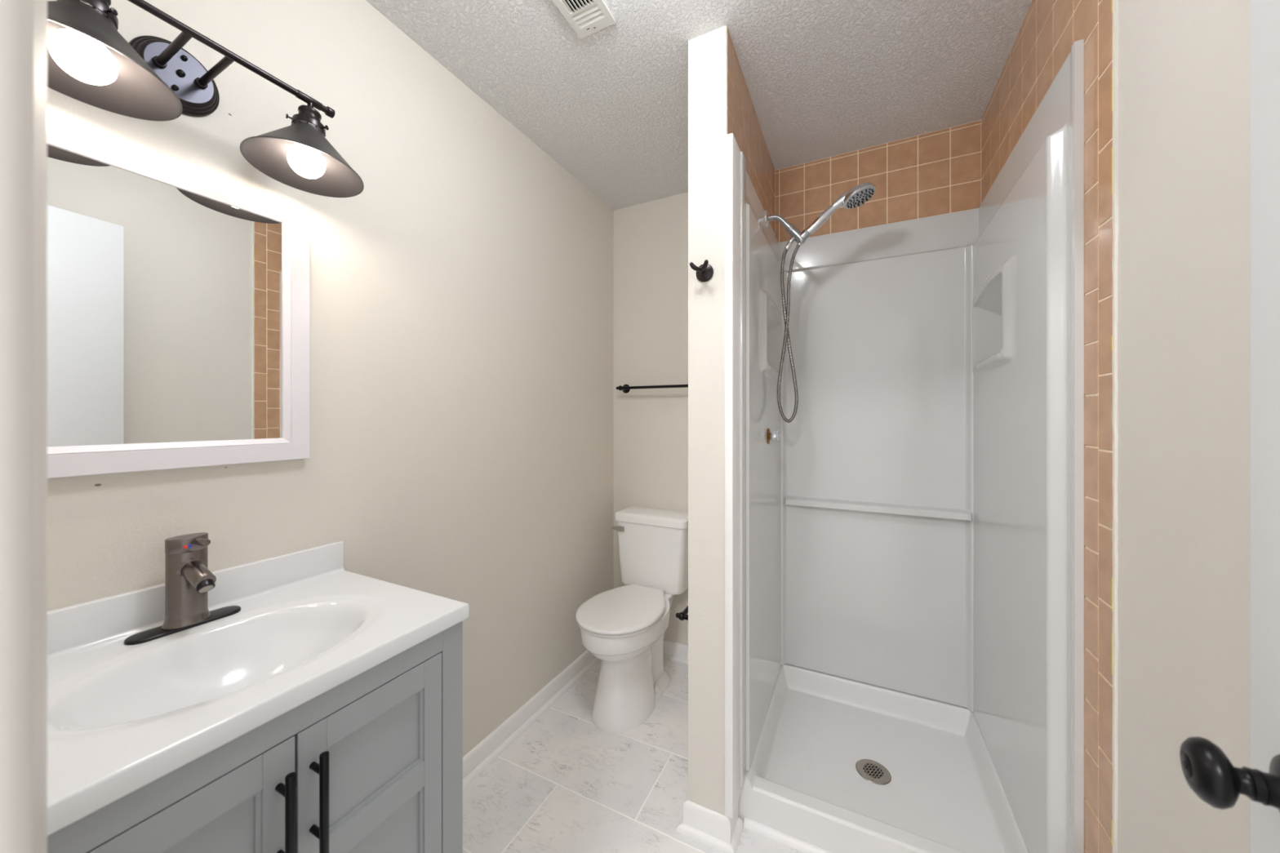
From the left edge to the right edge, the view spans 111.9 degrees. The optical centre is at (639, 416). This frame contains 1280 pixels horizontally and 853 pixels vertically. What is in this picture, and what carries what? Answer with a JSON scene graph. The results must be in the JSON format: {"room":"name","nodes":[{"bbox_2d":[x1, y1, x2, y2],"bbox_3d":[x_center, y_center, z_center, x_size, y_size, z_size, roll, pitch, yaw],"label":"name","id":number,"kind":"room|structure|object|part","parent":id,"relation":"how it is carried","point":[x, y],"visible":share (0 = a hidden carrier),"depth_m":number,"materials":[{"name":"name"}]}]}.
{"room":"bathroom","nodes":[
{"label":"bathroom","id":0,"kind":"room"},
{"bbox_2d":[47,0,613,756],"bbox_3d":[-0.662,0.055,1.535,0.101,2.480,2.294,0,0,27],"label":"wall","id":1,"kind":"structure","parent":0,"point":[461,303],"depth_m":1.35,"materials":[{"name":"white paint"}]},
{"bbox_2d":[47,110,309,478],"bbox_3d":[-0.928,-0.204,0.870,0.020,0.616,0.460,0,0,27],"label":"wall mirror","id":2,"kind":"object","parent":1,"relation":"attached to","point":[178,291],"visible":0.69,"depth_m":0.85,"materials":[{"name":"white mirror"}]},
{"bbox_2d":[47,540,344,659],"bbox_3d":[-0.924,0.383,0.872,0.026,0.106,0.612,0,0,27],"label":"backsplash","id":3,"kind":"structure","parent":1,"relation":"attached to","point":[76,627],"depth_m":0.84,"materials":[{"name":"white stone"}]},
{"bbox_2d":[47,0,364,197],"bbox_3d":[-0.817,-0.634,0.815,0.270,0.230,0.513,0,0,27],"label":"vanity light","id":4,"kind":"object","parent":1,"relation":"attached to","point":[90,62],"visible":0.99,"depth_m":0.79,"materials":[{"name":"brown metal"}]},
{"bbox_3d":[-0.857,-0.551,0.667,0.067,0.063,0.067,0,0,27],"label":"light bulb","id":5,"kind":"part","parent":4,"relation":"part of","materials":[{"name":"white glass"}]},
{"bbox_2d":[76,0,118,30],"bbox_3d":[-0.856,-0.651,0.666,0.071,0.066,0.069,0,0,27],"label":"socket","id":6,"kind":"object","parent":4,"relation":"attached to","point":[100,8],"depth_m":0.67,"materials":[{"name":"brown metal"}]},
{"bbox_3d":[-0.858,-0.574,0.666,0.211,0.098,0.211,0,0,27],"label":"lamp shade","id":7,"kind":"part","parent":4,"relation":"part of","materials":[{"name":"grey metal"}]},
{"bbox_3d":[-0.867,-0.683,0.805,0.141,0.020,0.018,0,0,27],"label":"arm","id":8,"kind":"part","parent":4,"relation":"part of","materials":[{"name":"brown metal"}]},
{"bbox_3d":[-0.840,-0.683,0.857,0.141,0.020,0.018,0,0,27],"label":"arm","id":9,"kind":"part","parent":4,"relation":"part of","materials":[{"name":"brown metal"}]},
{"bbox_3d":[-0.723,-0.574,0.936,0.211,0.098,0.211,0,0,27],"label":"lamp shade","id":10,"kind":"part","parent":4,"relation":"part of","materials":[{"name":"grey metal"}]},
{"bbox_3d":[-0.722,-0.551,0.937,0.067,0.063,0.067,0,0,27],"label":"light bulb","id":11,"kind":"part","parent":4,"relation":"part of","materials":[{"name":"white glass"}]},
{"bbox_2d":[285,102,328,136],"bbox_3d":[-0.721,-0.651,0.936,0.071,0.066,0.069,0,0,27],"label":"socket","id":12,"kind":"object","parent":4,"relation":"attached to","point":[308,117],"depth_m":0.93,"materials":[{"name":"brown metal"}]},
{"bbox_2d":[462,649,599,789],"bbox_3d":[-0.462,1.233,1.794,0.029,0.083,1.452,0,0,27],"label":"baseboard","id":13,"kind":"structure","parent":1,"relation":"attached to","point":[477,760],"depth_m":1.75,"materials":[{"name":"white wood"}]},
{"bbox_2d":[462,657,804,852],"bbox_3d":[-0.212,1.300,0.455,1.873,0.050,3.824,0,0,27],"label":"floor","id":14,"kind":"structure","parent":0,"point":[566,784],"depth_m":1.48,"materials":[{"name":"white tile"}]},
{"bbox_2d":[47,621,462,852],"bbox_3d":[-0.707,0.856,0.761,0.508,0.838,0.594,0,0,27],"label":"vanity cabinet","id":15,"kind":"object","parent":14,"relation":"on","point":[372,762],"visible":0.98,"depth_m":0.70,"materials":[{"name":"grey wood"}]},
{"bbox_3d":[-0.585,0.821,0.543,0.019,0.679,0.254,0,0,27],"label":"door","id":16,"kind":"part","parent":15,"relation":"part of","materials":[{"name":"grey wood"}]},
{"bbox_3d":[-0.583,0.821,0.542,0.007,0.579,0.174,0,0,27],"label":"door panel","id":17,"kind":"part","parent":15,"relation":"part of","materials":[{"name":"grey wood"}]},
{"bbox_2d":[47,540,468,836],"bbox_3d":[-0.722,0.428,0.770,0.479,0.196,0.612,0,0,27],"label":"vanity sink","id":18,"kind":"object","parent":15,"relation":"in","point":[122,718],"visible":0.9,"depth_m":0.75,"materials":[{"name":"white ceramic"}]},
{"bbox_2d":[124,532,240,645],"bbox_3d":[-0.848,0.318,0.824,0.117,0.172,0.161,0,0,27],"label":"faucet","id":19,"kind":"object","parent":18,"relation":"on","point":[188,580],"visible":1,"depth_m":0.82,"materials":[{"name":"grey metal"}]},
{"bbox_3d":[-0.878,0.401,0.839,0.047,0.006,0.161,0,0,27],"label":"deck plate","id":20,"kind":"part","parent":19,"relation":"part of","materials":[{"name":"grey metal"}]},
{"bbox_3d":[-0.839,0.297,0.819,0.083,0.052,0.041,0,0,27],"label":"spout","id":21,"kind":"part","parent":19,"relation":"part of","materials":[{"name":"grey metal"}]},
{"bbox_3d":[-0.843,0.240,0.830,0.046,0.014,0.012,0,0,23],"label":"lever","id":22,"kind":"part","parent":19,"relation":"part of","materials":[{"name":"grey metal"}]},
{"bbox_3d":[-0.512,0.592,0.626,0.039,0.156,0.012,0,0,27],"label":"handle","id":23,"kind":"part","parent":15,"relation":"part of","materials":[{"name":"black metal"}]},
{"bbox_3d":[-0.493,0.592,0.665,0.039,0.156,0.012,0,0,27],"label":"handle","id":24,"kind":"part","parent":15,"relation":"part of","materials":[{"name":"black metal"}]},
{"bbox_3d":[-0.470,0.821,0.774,0.019,0.679,0.255,0,0,27],"label":"door","id":25,"kind":"part","parent":15,"relation":"part of","materials":[{"name":"grey wood"}]},
{"bbox_3d":[-0.467,0.821,0.773,0.007,0.579,0.175,0,0,27],"label":"door panel","id":26,"kind":"part","parent":15,"relation":"part of","materials":[{"name":"grey wood"}]},
{"bbox_2d":[575,506,688,733],"bbox_3d":[-0.029,0.882,1.992,0.396,0.784,0.690,0,0,27],"label":"toilet","id":27,"kind":"object","parent":14,"relation":"on","point":[624,627],"visible":0.98,"depth_m":1.89,"materials":[{"name":"white porcelain"},{"name":"plastic"},{"name":"metal"}]},
{"bbox_3d":[-0.109,0.569,2.199,0.068,0.026,0.018,0,0,27],"label":"flush lever","id":28,"kind":"part","parent":27,"relation":"part of","materials":[{"name":"silver metal"}]},
{"bbox_3d":[-0.071,0.851,1.897,0.348,0.010,0.472,0,0,27],"label":"seat","id":29,"kind":"part","parent":27,"relation":"part of","materials":[{"name":"white plastic"}]},
{"bbox_3d":[-0.071,0.836,1.897,0.360,0.016,0.484,0,0,27],"label":"lid","id":30,"kind":"part","parent":27,"relation":"part of","materials":[{"name":"white plastic"}]},
{"bbox_3d":[0.081,0.514,2.212,0.396,0.047,0.197,0,0,27],"label":"tank lid","id":31,"kind":"part","parent":27,"relation":"part of","materials":[{"name":"white ceramic"}]},
{"bbox_3d":[0.081,0.700,2.212,0.379,0.325,0.182,0,0,27],"label":"tank","id":32,"kind":"part","parent":27,"relation":"part of","materials":[{"name":"white ceramic"}]},
{"bbox_2d":[738,663,1028,852],"bbox_3d":[0.815,1.205,1.524,0.781,0.138,0.730,0,0,27],"label":"shower pan","id":33,"kind":"object","parent":14,"relation":"on","point":[839,764],"visible":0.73,"depth_m":1.48,"materials":[{"name":"white plastic"}]},
{"bbox_2d":[743,817,831,852],"bbox_3d":[0.661,1.266,1.183,0.751,0.017,0.017,0,0,27],"label":"trim","id":34,"kind":"structure","parent":33,"relation":"attached to","point":[786,839],"depth_m":1.30,"materials":[{"name":"white"}]},
{"bbox_2d":[746,39,1084,852],"bbox_3d":[0.798,0.159,1.491,0.830,1.945,0.857,0,0,27],"label":"shower surround","id":35,"kind":"object","parent":33,"relation":"on","point":[916,525],"visible":0.97,"depth_m":1.68,"materials":[{"name":"white plastic"}]},
{"bbox_3d":[0.492,0.159,1.705,0.043,1.945,0.746,0,0,27],"label":"panel","id":36,"kind":"part","parent":35,"relation":"part of","materials":[{"name":"white plastic"}]},
{"bbox_2d":[767,428,780,444],"bbox_3d":[0.518,0.078,1.670,0.045,0.062,0.062,0,0,27],"label":"shower valve","id":37,"kind":"object","parent":35,"relation":"attached to","point":[774,435],"visible":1,"depth_m":1.66,"materials":[{"name":"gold metal"}]},
{"bbox_3d":[0.522,0.075,1.667,0.035,0.046,0.046,0,0,27],"label":"valve knob","id":38,"kind":"part","parent":37,"relation":"part of","materials":[{"name":"white plastic"}]},
{"bbox_2d":[764,182,876,422],"bbox_3d":[0.681,-0.413,1.672,0.409,0.877,0.117,0,0,27],"label":"shower","id":39,"kind":"object","parent":35,"relation":"attached to","point":[858,195],"visible":0.98,"depth_m":1.70,"materials":[{"name":"silver metal"}]},
{"bbox_3d":[0.545,-0.784,1.742,0.103,0.059,0.021,0,0,27],"label":"shower arm","id":40,"kind":"part","parent":39,"relation":"part of","materials":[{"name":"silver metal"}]},
{"bbox_3d":[0.974,0.159,1.842,0.782,1.945,0.071,0,0,27],"label":"panel","id":41,"kind":"part","parent":35,"relation":"part of","materials":[{"name":"white plastic"}]},
{"bbox_3d":[1.129,0.159,1.325,0.044,1.945,0.856,0,0,27],"label":"panel","id":42,"kind":"part","parent":35,"relation":"part of","materials":[{"name":"white plastic"}]},
{"bbox_2d":[365,0,1031,210],"bbox_3d":[-0.212,-1.215,0.455,1.873,0.100,3.824,0,0,27],"label":"ceiling","id":43,"kind":"structure","parent":0,"point":[824,78],"depth_m":1.45,"materials":[{"name":"white paint"}]},
{"bbox_2d":[552,0,615,39],"bbox_3d":[-0.192,-1.160,1.170,0.124,0.008,0.291,0,0,27],"label":"ceiling vent","id":44,"kind":"object","parent":43,"relation":"in","point":[585,17],"visible":1,"depth_m":1.25,"materials":[{"name":"white"}]},
{"bbox_2d":[688,25,774,815],"bbox_3d":[0.395,0.055,1.698,0.122,2.440,0.856,0,0,27],"label":"wall partition","id":45,"kind":"structure","parent":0,"point":[720,104],"depth_m":1.32,"materials":[{"name":"white paint"}]},
{"bbox_2d":[675,605,688,620],"bbox_3d":[0.196,0.683,1.534,0.088,0.050,0.200,0,0,27],"label":"paper holder","id":46,"kind":"object","parent":45,"relation":"attached to","point":[682,615],"visible":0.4,"depth_m":1.47,"materials":[{"name":"black metal"}]},
{"bbox_3d":[0.162,0.683,1.467,0.088,0.050,0.050,0,0,27],"label":"post","id":47,"kind":"part","parent":46,"relation":"part of","materials":[{"name":"black metal"}]},
{"bbox_2d":[689,259,713,282],"bbox_3d":[0.184,-0.436,1.291,0.058,0.055,0.062,0,0,27],"label":"robe hook","id":48,"kind":"object","parent":45,"relation":"attached to","point":[704,273],"visible":1,"depth_m":1.30,"materials":[{"name":"brown metal"}]},
{"bbox_2d":[675,795,743,852],"bbox_3d":[0.390,1.233,1.685,0.182,0.083,0.885,0,0,27],"label":"baseboard","id":49,"kind":"structure","parent":45,"relation":"attached to","point":[719,832],"depth_m":1.30,"materials":[{"name":"white wood"}]},
{"bbox_3d":[0.387,1.266,1.679,0.182,0.017,0.873,0,0,27],"label":"shoe molding","id":50,"kind":"part","parent":49,"relation":"part of","materials":[{"name":"white wood"}]},
{"bbox_2d":[724,133,746,818],"bbox_3d":[0.294,0.174,1.326,0.034,2.005,0.134,0,0,27],"label":"trim","id":51,"kind":"structure","parent":45,"relation":"attached to","point":[735,159],"depth_m":1.29,"materials":[{"name":"white"}]},
{"bbox_2d":[613,120,981,645],"bbox_3d":[0.664,0.055,2.095,1.773,2.480,0.104,0,0,27],"label":"wall","id":52,"kind":"structure","parent":0,"point":[937,172],"depth_m":2.28,"materials":[{"name":"white paint"}]},
{"bbox_2d":[616,384,688,393],"bbox_3d":[0.110,-0.153,2.275,0.511,0.050,0.080,0,0,27],"label":"towel bar","id":53,"kind":"object","parent":52,"relation":"attached to","point":[625,388],"visible":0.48,"depth_m":2.28,"materials":[{"name":"black metal"}]},
{"bbox_3d":[-0.096,-0.153,2.377,0.052,0.050,0.080,0,0,27],"label":"post","id":54,"kind":"part","parent":53,"relation":"part of","materials":[{"name":"black metal"}]},
{"bbox_2d":[662,639,688,664],"bbox_3d":[0.185,1.233,2.266,0.763,0.083,0.029,0,0,27],"label":"baseboard","id":55,"kind":"structure","parent":52,"relation":"attached to","point":[672,651],"depth_m":2.27,"materials":[{"name":"white wood"}]},
{"bbox_3d":[0.182,1.266,2.260,0.739,0.017,0.017,0,0,27],"label":"shoe molding","id":56,"kind":"part","parent":55,"relation":"part of","materials":[{"name":"white"}]},
{"bbox_2d":[981,0,1250,852],"bbox_3d":[0.898,0.055,0.699,0.105,2.480,2.194,0,0,27],"label":"wall","id":57,"kind":"structure","parent":0,"point":[1167,82],"depth_m":0.71,"materials":[{"name":"white paint"}]},
{"bbox_3d":[-0.357,0.065,0.165,1.673,2.460,0.116,0,0,27],"label":"wall","id":58,"kind":"structure","parent":0,"visible":0},
{"bbox_2d":[0,0,2,852],"bbox_3d":[-0.038,0.216,0.006,0.653,2.118,0.116,0,0,27],"label":"trim","id":59,"kind":"structure","parent":58,"relation":"attached to","point":[1,1],"depth_m":0.20,"materials":[{"name":"grey paint"}]},
{"bbox_2d":[2,0,47,852],"bbox_3d":[-0.309,0.197,0.217,0.057,2.155,0.020,0,0,27],"label":"trim","id":60,"kind":"structure","parent":58,"relation":"attached to","point":[24,22],"depth_m":0.20,"materials":[{"name":"grey"}]},
{"bbox_2d":[1179,0,1279,852],"bbox_3d":[0.435,0.226,0.198,0.103,2.073,0.619,0,0,34],"label":"door","id":61,"kind":"structure","parent":58,"relation":"in","point":[1207,771],"depth_m":0.41,"materials":[{"name":"white"}]},
{"bbox_3d":[0.537,0.331,0.398,0.049,0.055,0.055,0,0,27],"label":"knob","id":62,"kind":"part","parent":61,"relation":"part of","materials":[{"name":"black metal"}]}
]}

